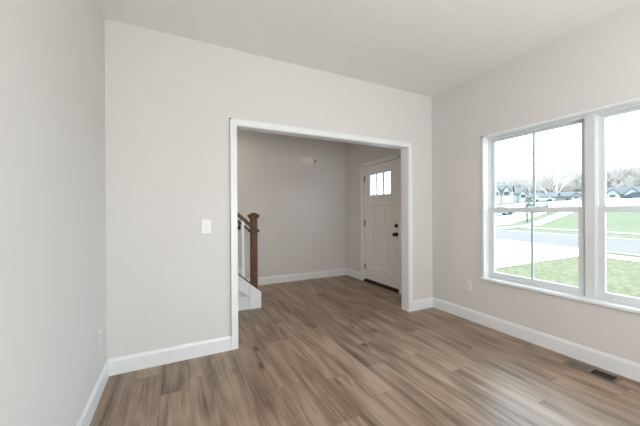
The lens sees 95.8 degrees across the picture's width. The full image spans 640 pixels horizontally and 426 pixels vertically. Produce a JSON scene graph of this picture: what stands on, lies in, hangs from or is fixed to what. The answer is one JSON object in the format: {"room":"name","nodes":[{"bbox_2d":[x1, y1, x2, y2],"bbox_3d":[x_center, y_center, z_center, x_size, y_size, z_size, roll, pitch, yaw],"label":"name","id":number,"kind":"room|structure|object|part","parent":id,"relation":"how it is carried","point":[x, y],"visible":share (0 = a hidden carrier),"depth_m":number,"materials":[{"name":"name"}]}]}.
{"room":"empty living room","nodes":[
{"label":"empty living room","id":0,"kind":"room"},
{"bbox_2d":[0,0,106,425],"bbox_3d":[-0.632,-0.122,0.079,0.120,2.740,4.720,0,0,-27],"label":"wall","id":1,"kind":"structure","parent":0,"point":[53,288],"depth_m":1.23,"materials":[{"name":"beige paint"}]},
{"bbox_2d":[76,359,108,425],"bbox_3d":[-0.586,1.183,0.154,0.014,0.128,4.614,0,0,-27],"label":"baseboard","id":2,"kind":"structure","parent":1,"relation":"attached to","point":[88,412],"depth_m":1.83,"materials":[{"name":"white paint"}]},
{"bbox_2d":[98,328,101,348],"bbox_3d":[-1.520,0.864,1.999,0.009,0.120,0.074,0,0,-27],"label":"wall outlet","id":3,"kind":"object","parent":1,"relation":"attached to","point":[100,329],"visible":1,"depth_m":1.98,"materials":[{"name":"white plastic"}]},
{"bbox_2d":[104,18,432,358],"bbox_3d":[-0.836,-0.127,2.683,5.100,2.740,0.114,0,0,-27],"label":"wall","id":4,"kind":"structure","parent":0,"point":[171,100],"depth_m":2.47,"materials":[{"name":"beige paint"}]},
{"bbox_2d":[108,336,231,375],"bbox_3d":[-1.215,1.182,2.419,0.917,0.128,0.014,0,0,-27],"label":"baseboard","id":5,"kind":"structure","parent":4,"relation":"attached to","point":[128,363],"depth_m":2.39,"materials":[{"name":"white paint"}]},
{"bbox_2d":[201,219,210,233],"bbox_3d":[-0.994,0.118,2.528,0.080,0.124,0.020,0,0,-27],"label":"light switch","id":6,"kind":"object","parent":4,"relation":"attached to","point":[205,223],"visible":1,"depth_m":2.53,"materials":[{"name":"white plastic"}]},
{"bbox_2d":[230,118,412,349],"bbox_3d":[0.142,0.183,3.176,2.200,2.106,0.154,0,0,-27],"label":"door frame","id":7,"kind":"structure","parent":4,"relation":"attached to","point":[236,124],"depth_m":3.13,"materials":[{"name":"white paint"}]},
{"bbox_3d":[0.112,0.183,3.236,2.200,2.106,0.020,0,0,-27],"label":"casing","id":8,"kind":"part","parent":7,"relation":"part of","materials":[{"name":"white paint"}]},
{"bbox_2d":[413,297,432,310],"bbox_3d":[1.316,1.164,3.695,0.351,0.128,0.014,0,0,-27],"label":"baseboard","id":9,"kind":"structure","parent":4,"relation":"attached to","point":[420,304],"depth_m":3.69,"materials":[{"name":"white paint"}]},
{"bbox_2d":[237,130,346,278],"bbox_3d":[-1.730,-0.126,4.689,5.310,2.740,0.120,0,0,-27],"label":"wall","id":10,"kind":"structure","parent":0,"point":[301,208],"depth_m":5.23,"materials":[{"name":"beige paint"}]},
{"bbox_2d":[237,219,248,229],"bbox_3d":[-2.227,-0.687,4.323,2.300,1.988,0.086,0,0,-27],"label":"wall handrail","id":11,"kind":"object","parent":10,"relation":"attached to","point":[238,221],"visible":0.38,"depth_m":4.74,"materials":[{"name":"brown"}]},
{"bbox_2d":[247,268,346,284],"bbox_3d":[-0.372,1.171,5.296,2.024,0.128,0.014,0,0,-27],"label":"baseboard","id":12,"kind":"structure","parent":10,"relation":"attached to","point":[337,272],"depth_m":5.30,"materials":[{"name":"white paint"}]},
{"bbox_2d":[301,157,312,164],"bbox_3d":[-0.233,-0.966,5.343,0.228,0.132,0.060,0,0,-27],"label":"door chime","id":13,"kind":"object","parent":10,"relation":"attached to","point":[304,160],"visible":1,"depth_m":5.32,"materials":[{"name":"beige plastic"}]},
{"bbox_2d":[89,275,639,425],"bbox_3d":[-0.210,1.302,1.573,5.200,0.120,7.010,0,0,-27],"label":"floor","id":14,"kind":"structure","parent":0,"point":[343,350],"depth_m":2.16,"materials":[{"name":"wood"}]},
{"bbox_2d":[238,267,260,310],"bbox_3d":[-2.156,-0.010,3.745,2.597,2.518,1.178,0,0,-27],"label":"staircase","id":15,"kind":"structure","parent":14,"relation":"on","point":[249,297],"depth_m":3.72,"materials":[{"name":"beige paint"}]},
{"bbox_2d":[237,212,259,288],"bbox_3d":[-1.816,-0.331,3.333,2.238,2.758,0.136,0,0,-27],"label":"stair railing","id":16,"kind":"object","parent":15,"relation":"on","point":[252,224],"visible":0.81,"depth_m":3.77,"materials":[{"name":"brown wood"}]},
{"bbox_3d":[-1.867,-0.759,3.307,2.129,1.901,0.060,0,0,-27],"label":"handrail","id":17,"kind":"part","parent":16,"relation":"part of","materials":[{"name":"brown wood"}]},
{"bbox_3d":[-0.872,0.539,3.808,0.082,1.005,0.082,0,0,-27],"label":"newel post","id":18,"kind":"part","parent":16,"relation":"part of","materials":[{"name":"brown wood"}]},
{"bbox_2d":[562,359,621,382],"bbox_3d":[2.106,1.223,2.247,0.132,0.005,0.316,0,0,-27],"label":"floor vent","id":19,"kind":"object","parent":14,"relation":"in","point":[609,377],"visible":1,"depth_m":2.23,"materials":[{"name":"beige metal"}]},
{"bbox_2d":[98,0,639,96],"bbox_3d":[-0.183,-1.558,1.589,5.300,0.120,7.010,0,0,-27],"label":"ceiling","id":20,"kind":"structure","parent":0,"point":[430,48],"depth_m":2.35,"materials":[{"name":"paint"}]},
{"bbox_2d":[346,143,400,272],"bbox_3d":[1.042,-0.143,4.912,0.160,2.740,2.176,0,0,-27],"label":"wall","id":21,"kind":"structure","parent":0,"point":[356,154],"depth_m":5.47,"materials":[{"name":"beige paint"}]},
{"bbox_2d":[347,268,360,279],"bbox_3d":[0.643,1.164,5.527,0.014,0.128,0.504,0,0,-27],"label":"baseboard","id":22,"kind":"structure","parent":21,"relation":"attached to","point":[352,273],"depth_m":5.49,"materials":[{"name":"white paint"}]},
{"bbox_2d":[360,153,400,293],"bbox_3d":[1.056,0.164,4.855,0.170,2.125,1.050,0,0,-27],"label":"door frame","id":23,"kind":"structure","parent":21,"relation":"attached to","point":[397,156],"depth_m":5.10,"materials":[{"name":"white paint"}]},
{"bbox_2d":[364,159,398,292],"bbox_3d":[1.040,0.196,4.852,0.201,2.059,0.940,0,0,-27],"label":"door","id":24,"kind":"structure","parent":21,"relation":"in","point":[381,222],"depth_m":4.81,"materials":[{"name":"white paint"}]},
{"bbox_3d":[0.976,0.416,4.970,0.032,1.098,0.312,0,0,-27],"label":"panel","id":25,"kind":"part","parent":24,"relation":"part of","materials":[{"name":"white paint"}]},
{"bbox_3d":[1.015,-0.490,4.860,0.026,0.401,0.589,0,0,-27],"label":"lite frame","id":26,"kind":"part","parent":24,"relation":"part of","materials":[{"name":"white glass"}]},
{"bbox_3d":[1.119,0.416,4.686,0.032,1.098,0.192,0,0,-27],"label":"panel","id":27,"kind":"part","parent":24,"relation":"part of","materials":[{"name":"white paint"}]},
{"bbox_2d":[432,3,639,363],"bbox_3d":[2.575,-0.146,1.759,0.160,2.740,4.834,0,0,-27],"label":"wall","id":28,"kind":"structure","parent":0,"point":[597,65],"depth_m":2.81,"materials":[{"name":"beige paint"}]},
{"bbox_2d":[466,280,471,290],"bbox_3d":[1.704,0.829,3.313,0.009,0.120,0.074,0,0,-27],"label":"wall outlet","id":29,"kind":"object","parent":28,"relation":"attached to","point":[468,282],"visible":1,"depth_m":3.30,"materials":[{"name":"white plastic"}]},
{"bbox_2d":[433,297,639,381],"bbox_3d":[2.509,1.160,1.714,0.014,0.128,4.614,0,0,-27],"label":"baseboard","id":30,"kind":"structure","parent":28,"relation":"attached to","point":[617,365],"depth_m":2.58,"materials":[{"name":"white paint"}]},
{"bbox_2d":[480,97,639,313],"bbox_3d":[2.238,-0.055,2.388,0.187,1.564,1.824,0,0,-27],"label":"window","id":31,"kind":"structure","parent":28,"relation":"in","point":[492,209],"depth_m":2.58,"materials":[{"name":"white plastic"}]},
{"bbox_3d":[2.092,-0.413,2.829,0.028,0.785,0.830,0,0,-27],"label":"sash","id":32,"kind":"part","parent":31,"relation":"part of","materials":[{"name":"white plastic"}]},
{"bbox_3d":[2.066,0.314,2.815,0.032,0.737,0.830,0,0,-27],"label":"sash","id":33,"kind":"part","parent":31,"relation":"part of","materials":[{"name":"white plastic"}]},
{"bbox_3d":[2.210,0.714,2.373,0.114,0.026,1.824,0,0,-27],"label":"sill","id":34,"kind":"part","parent":31,"relation":"part of","materials":[{"name":"white paint"}]},
{"bbox_2d":[595,103,639,306],"bbox_3d":[2.488,-0.059,2.006,0.083,1.518,0.896,0,0,-27],"label":"window","id":35,"kind":"structure","parent":28,"relation":"in","point":[602,208],"depth_m":2.35,"materials":[{"name":"white plastic"}]},
{"bbox_3d":[2.477,0.314,2.000,0.032,0.737,0.844,0,0,-27],"label":"sash","id":36,"kind":"part","parent":35,"relation":"part of","materials":[{"name":"white plastic"}]},
{"bbox_3d":[2.503,-0.414,2.013,0.028,0.785,0.844,0,0,-27],"label":"sash","id":37,"kind":"part","parent":35,"relation":"part of","materials":[{"name":"white plastic"}]},
{"label":"outside","id":38,"kind":"structure","parent":0,"visible":0},
{"bbox_2d":[496,240,577,267],"bbox_3d":[5.546,1.568,12.486,12.100,0.001,7.120,0,0,-27],"label":"driveway","id":39,"kind":"structure","parent":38,"point":[506,255],"depth_m":10.80,"materials":[{"name":"concrete"}]},
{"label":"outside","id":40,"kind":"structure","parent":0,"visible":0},
{"bbox_2d":[495,201,639,239],"bbox_3d":[110.492,-1.407,170.717,315.000,4.000,320.000,0,0,-27],"label":"lawn","id":41,"kind":"structure","parent":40,"point":[625,222],"depth_m":28.94,"materials":[{"name":"green plant"}]},
{"bbox_2d":[496,184,514,203],"bbox_3d":[56.376,-5.563,89.736,6.100,6.320,9.500,0,0,38],"label":"house","id":42,"kind":"structure","parent":41,"relation":"on","point":[504,193],"depth_m":86.19,"materials":[{"name":"white"}]},
{"bbox_3d":[52.821,-3.900,86.794,2.500,2.250,0.070,0,0,38],"label":"garage door","id":43,"kind":"part","parent":42,"relation":"part of","materials":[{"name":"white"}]},
{"bbox_3d":[54.950,-3.909,85.134,2.500,2.250,0.070,0,0,38],"label":"garage door","id":44,"kind":"part","parent":42,"relation":"part of","materials":[{"name":"white"}]},
{"bbox_2d":[498,170,526,188],"bbox_3d":[98.720,-12.992,149.937,20.894,20.239,17.300,0,0,-43],"label":"bare tree","id":45,"kind":"object","parent":41,"relation":"on","point":[514,176],"visible":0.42,"depth_m":148.01,"materials":[{"name":"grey plant"}]},
{"bbox_2d":[500,173,527,187],"bbox_3d":[93.866,-11.937,144.587,14.467,18.162,18.529,0,0,19],"label":"bare tree","id":46,"kind":"object","parent":41,"relation":"on","point":[505,178],"visible":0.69,"depth_m":144.12,"materials":[{"name":"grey plant"}]},
{"bbox_2d":[513,187,528,202],"bbox_3d":[69.454,-5.877,104.584,7.200,6.720,9.500,0,0,9],"label":"house","id":47,"kind":"structure","parent":41,"relation":"on","point":[519,191],"depth_m":100.97,"materials":[{"name":"white"}]},
{"bbox_2d":[518,195,536,221],"bbox_3d":[25.992,-0.500,36.317,2.598,3.879,2.229,0,0,40],"label":"bare tree","id":48,"kind":"object","parent":41,"relation":"on","point":[527,214],"visible":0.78,"depth_m":36.25,"materials":[{"name":"grey plant"}]},
{"bbox_2d":[516,173,547,192],"bbox_3d":[108.811,-12.383,150.360,19.445,18.835,16.100,0,0,-15],"label":"bare tree","id":49,"kind":"object","parent":41,"relation":"on","point":[528,173],"visible":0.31,"depth_m":148.99,"materials":[{"name":"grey plant"}]},
{"bbox_2d":[514,171,551,192],"bbox_3d":[103.624,-12.263,142.552,14.934,18.716,17.356,0,0,-6],"label":"bare tree","id":50,"kind":"object","parent":41,"relation":"on","point":[525,178],"visible":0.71,"depth_m":141.13,"materials":[{"name":"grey plant"}]},
{"bbox_2d":[529,173,555,192],"bbox_3d":[111.575,-11.865,145.586,18.132,17.774,14.158,0,0,11],"label":"bare tree","id":51,"kind":"object","parent":41,"relation":"on","point":[539,173],"visible":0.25,"depth_m":145.70,"materials":[{"name":"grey plant"}]},
{"bbox_2d":[527,192,559,201],"bbox_3d":[84.547,-5.132,109.597,8.700,5.020,9.700,0,0,-43],"label":"house","id":52,"kind":"structure","parent":41,"relation":"on","point":[552,194],"depth_m":106.84,"materials":[{"name":"grey"}]},
{"bbox_2d":[539,193,555,213],"bbox_3d":[34.586,-1.393,43.824,2.006,3.491,2.338,0,0,16],"label":"bare tree","id":53,"kind":"object","parent":41,"relation":"on","point":[547,193],"visible":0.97,"depth_m":43.83,"materials":[{"name":"grey plant"}]},
{"bbox_3d":[34.584,-1.701,43.824,2.006,2.874,2.338,0,0,16],"label":"crown","id":54,"kind":"part","parent":53,"relation":"part of","materials":[{"name":"grey plant"}]},
{"bbox_2d":[532,172,565,192],"bbox_3d":[111.744,-12.063,139.939,15.536,18.175,18.763,0,0,-6],"label":"bare tree","id":55,"kind":"object","parent":41,"relation":"on","point":[550,183],"visible":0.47,"depth_m":139.77,"materials":[{"name":"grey plant"}]},
{"bbox_2d":[531,164,572,192],"bbox_3d":[114.767,-13.902,144.274,18.768,21.956,22.667,0,0,37],"label":"bare tree","id":56,"kind":"object","parent":41,"relation":"on","point":[556,164],"visible":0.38,"depth_m":141.68,"materials":[{"name":"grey plant"}]},
{"bbox_2d":[526,158,580,191],"bbox_3d":[105.633,-14.033,128.984,22.917,22.464,17.894,0,0,6],"label":"bare tree","id":57,"kind":"object","parent":41,"relation":"on","point":[554,172],"visible":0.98,"depth_m":129.47,"materials":[{"name":"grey plant"}]},
{"bbox_2d":[541,175,572,192],"bbox_3d":[114.159,-11.821,142.881,18.016,17.660,14.067,0,0,12],"label":"bare tree","id":58,"kind":"object","parent":41,"relation":"on","point":[553,175],"visible":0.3,"depth_m":140.58,"materials":[{"name":"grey plant"}]},
{"bbox_2d":[545,169,579,191],"bbox_3d":[123.884,-12.763,144.283,19.890,19.497,15.530,0,0,-18],"label":"bare tree","id":59,"kind":"object","parent":41,"relation":"on","point":[564,174],"visible":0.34,"depth_m":142.20,"materials":[{"name":"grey plant"}]},
{"bbox_2d":[544,173,581,191],"bbox_3d":[119.001,-12.201,140.553,17.056,18.393,14.676,0,0,-35],"label":"bare tree","id":60,"kind":"object","parent":41,"relation":"on","point":[573,186],"visible":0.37,"depth_m":138.06,"materials":[{"name":"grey plant"}]},
{"bbox_2d":[546,191,581,200],"bbox_3d":[91.156,-5.270,107.840,11.700,5.220,9.500,0,0,29],"label":"house","id":61,"kind":"structure","parent":41,"relation":"on","point":[563,196],"depth_m":104.70,"materials":[{"name":"grey"}]},
{"bbox_2d":[569,172,581,190],"bbox_3d":[129.574,-12.296,142.561,14.718,18.445,17.105,0,0,26],"label":"bare tree","id":62,"kind":"object","parent":41,"relation":"on","point":[576,172],"visible":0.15,"depth_m":142.11,"materials":[{"name":"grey plant"}]},
{"bbox_2d":[570,167,581,191],"bbox_3d":[130.512,-13.818,146.164,22.264,21.565,18.434,0,0,-5],"label":"bare tree","id":63,"kind":"object","parent":41,"relation":"on","point":[580,167],"visible":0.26,"depth_m":143.95,"materials":[{"name":"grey plant"}]},
{"bbox_2d":[576,165,633,187],"bbox_3d":[131.613,-12.584,133.653,15.191,19.070,19.455,0,0,-38],"label":"bare tree","id":64,"kind":"object","parent":41,"relation":"on","point":[611,165],"visible":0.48,"depth_m":130.68,"materials":[{"name":"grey plant"}]},
{"bbox_2d":[579,163,632,186],"bbox_3d":[132.415,-14.094,136.697,18.942,22.159,22.877,0,0,-24],"label":"bare tree","id":65,"kind":"object","parent":41,"relation":"on","point":[611,167],"visible":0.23,"depth_m":132.25,"materials":[{"name":"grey plant"}]},
{"bbox_2d":[580,163,635,185],"bbox_3d":[134.526,-13.866,137.541,17.282,21.696,22.134,0,0,8],"label":"bare tree","id":66,"kind":"object","parent":41,"relation":"on","point":[607,163],"visible":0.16,"depth_m":131.74,"materials":[{"name":"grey plant"}]},
{"bbox_2d":[606,158,638,186],"bbox_3d":[136.936,-14.948,134.955,20.422,23.892,24.665,0,0,-40],"label":"bare tree","id":67,"kind":"object","parent":41,"relation":"on","point":[619,164],"visible":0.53,"depth_m":132.09,"materials":[{"name":"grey plant"}]},
{"bbox_2d":[606,186,639,198],"bbox_3d":[102.818,-5.824,98.845,15.700,6.220,10.500,0,0,42],"label":"house","id":68,"kind":"structure","parent":41,"relation":"on","point":[611,192],"depth_m":96.61,"materials":[{"name":"white"}]},
{"bbox_2d":[606,160,639,186],"bbox_3d":[138.736,-14.793,138.015,21.853,23.565,18.803,0,0,44],"label":"bare tree","id":69,"kind":"object","parent":41,"relation":"on","point":[610,160],"visible":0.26,"depth_m":133.29,"materials":[{"name":"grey plant"}]},
{"bbox_2d":[608,155,639,186],"bbox_3d":[141.042,-15.147,132.511,20.741,24.265,25.050,0,0,-35],"label":"bare tree","id":70,"kind":"object","parent":41,"relation":"on","point":[628,158],"visible":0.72,"depth_m":131.43,"materials":[{"name":"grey plant"}]},
{"bbox_2d":[617,162,639,186],"bbox_3d":[144.842,-13.799,135.587,18.280,21.385,22.078,0,0,17],"label":"bare tree","id":71,"kind":"object","parent":41,"relation":"on","point":[629,162],"visible":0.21,"depth_m":132.90,"materials":[{"name":"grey plant"}]},
{"bbox_2d":[620,161,639,185],"bbox_3d":[146.189,-14.228,130.650,20.697,22.319,17.809,0,0,34],"label":"bare tree","id":72,"kind":"object","parent":41,"relation":"on","point":[638,168],"visible":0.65,"depth_m":131.11,"materials":[{"name":"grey plant"}]},
{"bbox_2d":[622,192,639,197],"bbox_3d":[67.180,-3.638,61.095,4.487,1.459,1.860,0,0,33],"label":"parked car","id":73,"kind":"object","parent":41,"relation":"on","point":[633,194],"visible":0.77,"depth_m":60.91,"materials":[{"name":"blue paint"}]},
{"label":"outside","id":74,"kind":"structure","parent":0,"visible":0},
{"bbox_2d":[496,239,639,297],"bbox_3d":[6.014,1.581,11.669,14.800,0.001,70.000,0,0,-27],"label":"lawn","id":75,"kind":"structure","parent":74,"point":[623,276],"depth_m":7.71,"materials":[{"name":"green plant"}]},
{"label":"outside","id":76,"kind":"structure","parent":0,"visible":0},
{"bbox_2d":[495,206,567,224],"bbox_3d":[32.199,0.026,49.206,20.061,2.559,46.941,0,0,30],"label":"street","id":77,"kind":"structure","parent":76,"point":[500,219],"depth_m":43.13,"materials":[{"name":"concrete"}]},
{"bbox_2d":[495,207,514,214],"bbox_3d":[30.122,-0.291,48.683,4.487,1.459,1.860,0,0,3],"label":"parked car","id":78,"kind":"object","parent":77,"relation":"on","point":[502,213],"visible":0.26,"depth_m":47.79,"materials":[{"name":"grey paint"}]},
{"bbox_2d":[523,203,546,207],"bbox_3d":[35.755,-0.867,48.162,1.860,1.459,4.487,0,0,8],"label":"parked car","id":79,"kind":"object","parent":77,"relation":"on","point":[530,204],"visible":0.25,"depth_m":47.05,"materials":[{"name":"silver metal"}]},
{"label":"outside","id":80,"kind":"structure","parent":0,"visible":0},
{"bbox_2d":[496,241,639,261],"bbox_3d":[7.567,1.529,23.651,30.750,0.001,110.000,0,0,-27],"label":"path","id":81,"kind":"structure","parent":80,"point":[497,242],"depth_m":11.87,"materials":[{"name":"concrete"}]},
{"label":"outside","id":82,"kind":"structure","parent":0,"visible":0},
{"bbox_2d":[520,227,639,234],"bbox_3d":[25.630,1.450,1.399,15.880,0.001,54.000,0,0,-27],"label":"path","id":83,"kind":"structure","parent":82,"point":[520,227],"depth_m":23.68,"materials":[{"name":"concrete"}]},
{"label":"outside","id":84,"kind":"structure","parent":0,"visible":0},
{"bbox_2d":[496,230,639,254],"bbox_3d":[11.942,1.501,25.856,36.550,0.001,110.000,0,0,-27],"label":"street","id":85,"kind":"structure","parent":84,"point":[613,245],"depth_m":15.88,"materials":[{"name":"grey asphalt"}]},
{"bbox_2d":[496,229,637,239],"bbox_3d":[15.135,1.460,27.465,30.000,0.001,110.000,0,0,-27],"label":"curb","id":86,"kind":"object","parent":85,"relation":"on","point":[496,229],"visible":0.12,"depth_m":19.71,"materials":[{"name":"concrete"}]},
{"bbox_2d":[497,239,639,255],"bbox_3d":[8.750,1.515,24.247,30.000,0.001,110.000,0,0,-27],"label":"curb","id":87,"kind":"object","parent":85,"relation":"on","point":[497,239],"visible":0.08,"depth_m":13.15,"materials":[{"name":"concrete"}]},
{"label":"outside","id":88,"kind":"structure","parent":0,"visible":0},
{"bbox_2d":[496,202,526,205],"bbox_3d":[51.406,-2.432,80.746,13.500,0.962,13.500,0,0,-27],"label":"lawn","id":89,"kind":"structure","parent":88,"point":[517,202],"depth_m":78.95,"materials":[{"name":"green plant"}]},
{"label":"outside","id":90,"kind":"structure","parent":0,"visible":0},
{"bbox_3d":[1.450,1.471,6.413,1.880,0.400,3.480,0,0,-27],"label":"floor","id":91,"kind":"structure","parent":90,"visible":0},
{"bbox_2d":[372,175,374,194],"bbox_3d":[1.454,-0.033,8.029,0.160,2.600,0.160,0,0,-27],"label":"porch post","id":92,"kind":"object","parent":91,"relation":"on","point":[373,176],"visible":0.02,"depth_m":7.98,"materials":[{"name":"white"}]},
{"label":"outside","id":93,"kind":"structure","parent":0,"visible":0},
{"bbox_2d":[496,212,573,228],"bbox_3d":[27.791,0.486,35.487,29.565,1.735,1.953,0,0,-39],"label":"path","id":94,"kind":"structure","parent":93,"point":[560,214],"depth_m":35.60,"materials":[{"name":"concrete"}]},
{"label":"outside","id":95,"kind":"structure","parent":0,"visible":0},
{"bbox_2d":[496,198,639,207],"bbox_3d":[50.553,-1.840,62.117,72.600,1.974,180.000,0,0,-27],"label":"street","id":96,"kind":"structure","parent":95,"point":[626,201],"depth_m":55.65,"materials":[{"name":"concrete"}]},
{"bbox_2d":[532,196,554,201],"bbox_3d":[56.899,-3.601,73.718,4.487,1.459,1.860,0,0,28],"label":"parked car","id":97,"kind":"object","parent":96,"relation":"on","point":[538,198],"visible":0.56,"depth_m":73.06,"materials":[{"name":"grey paint"}]}
]}

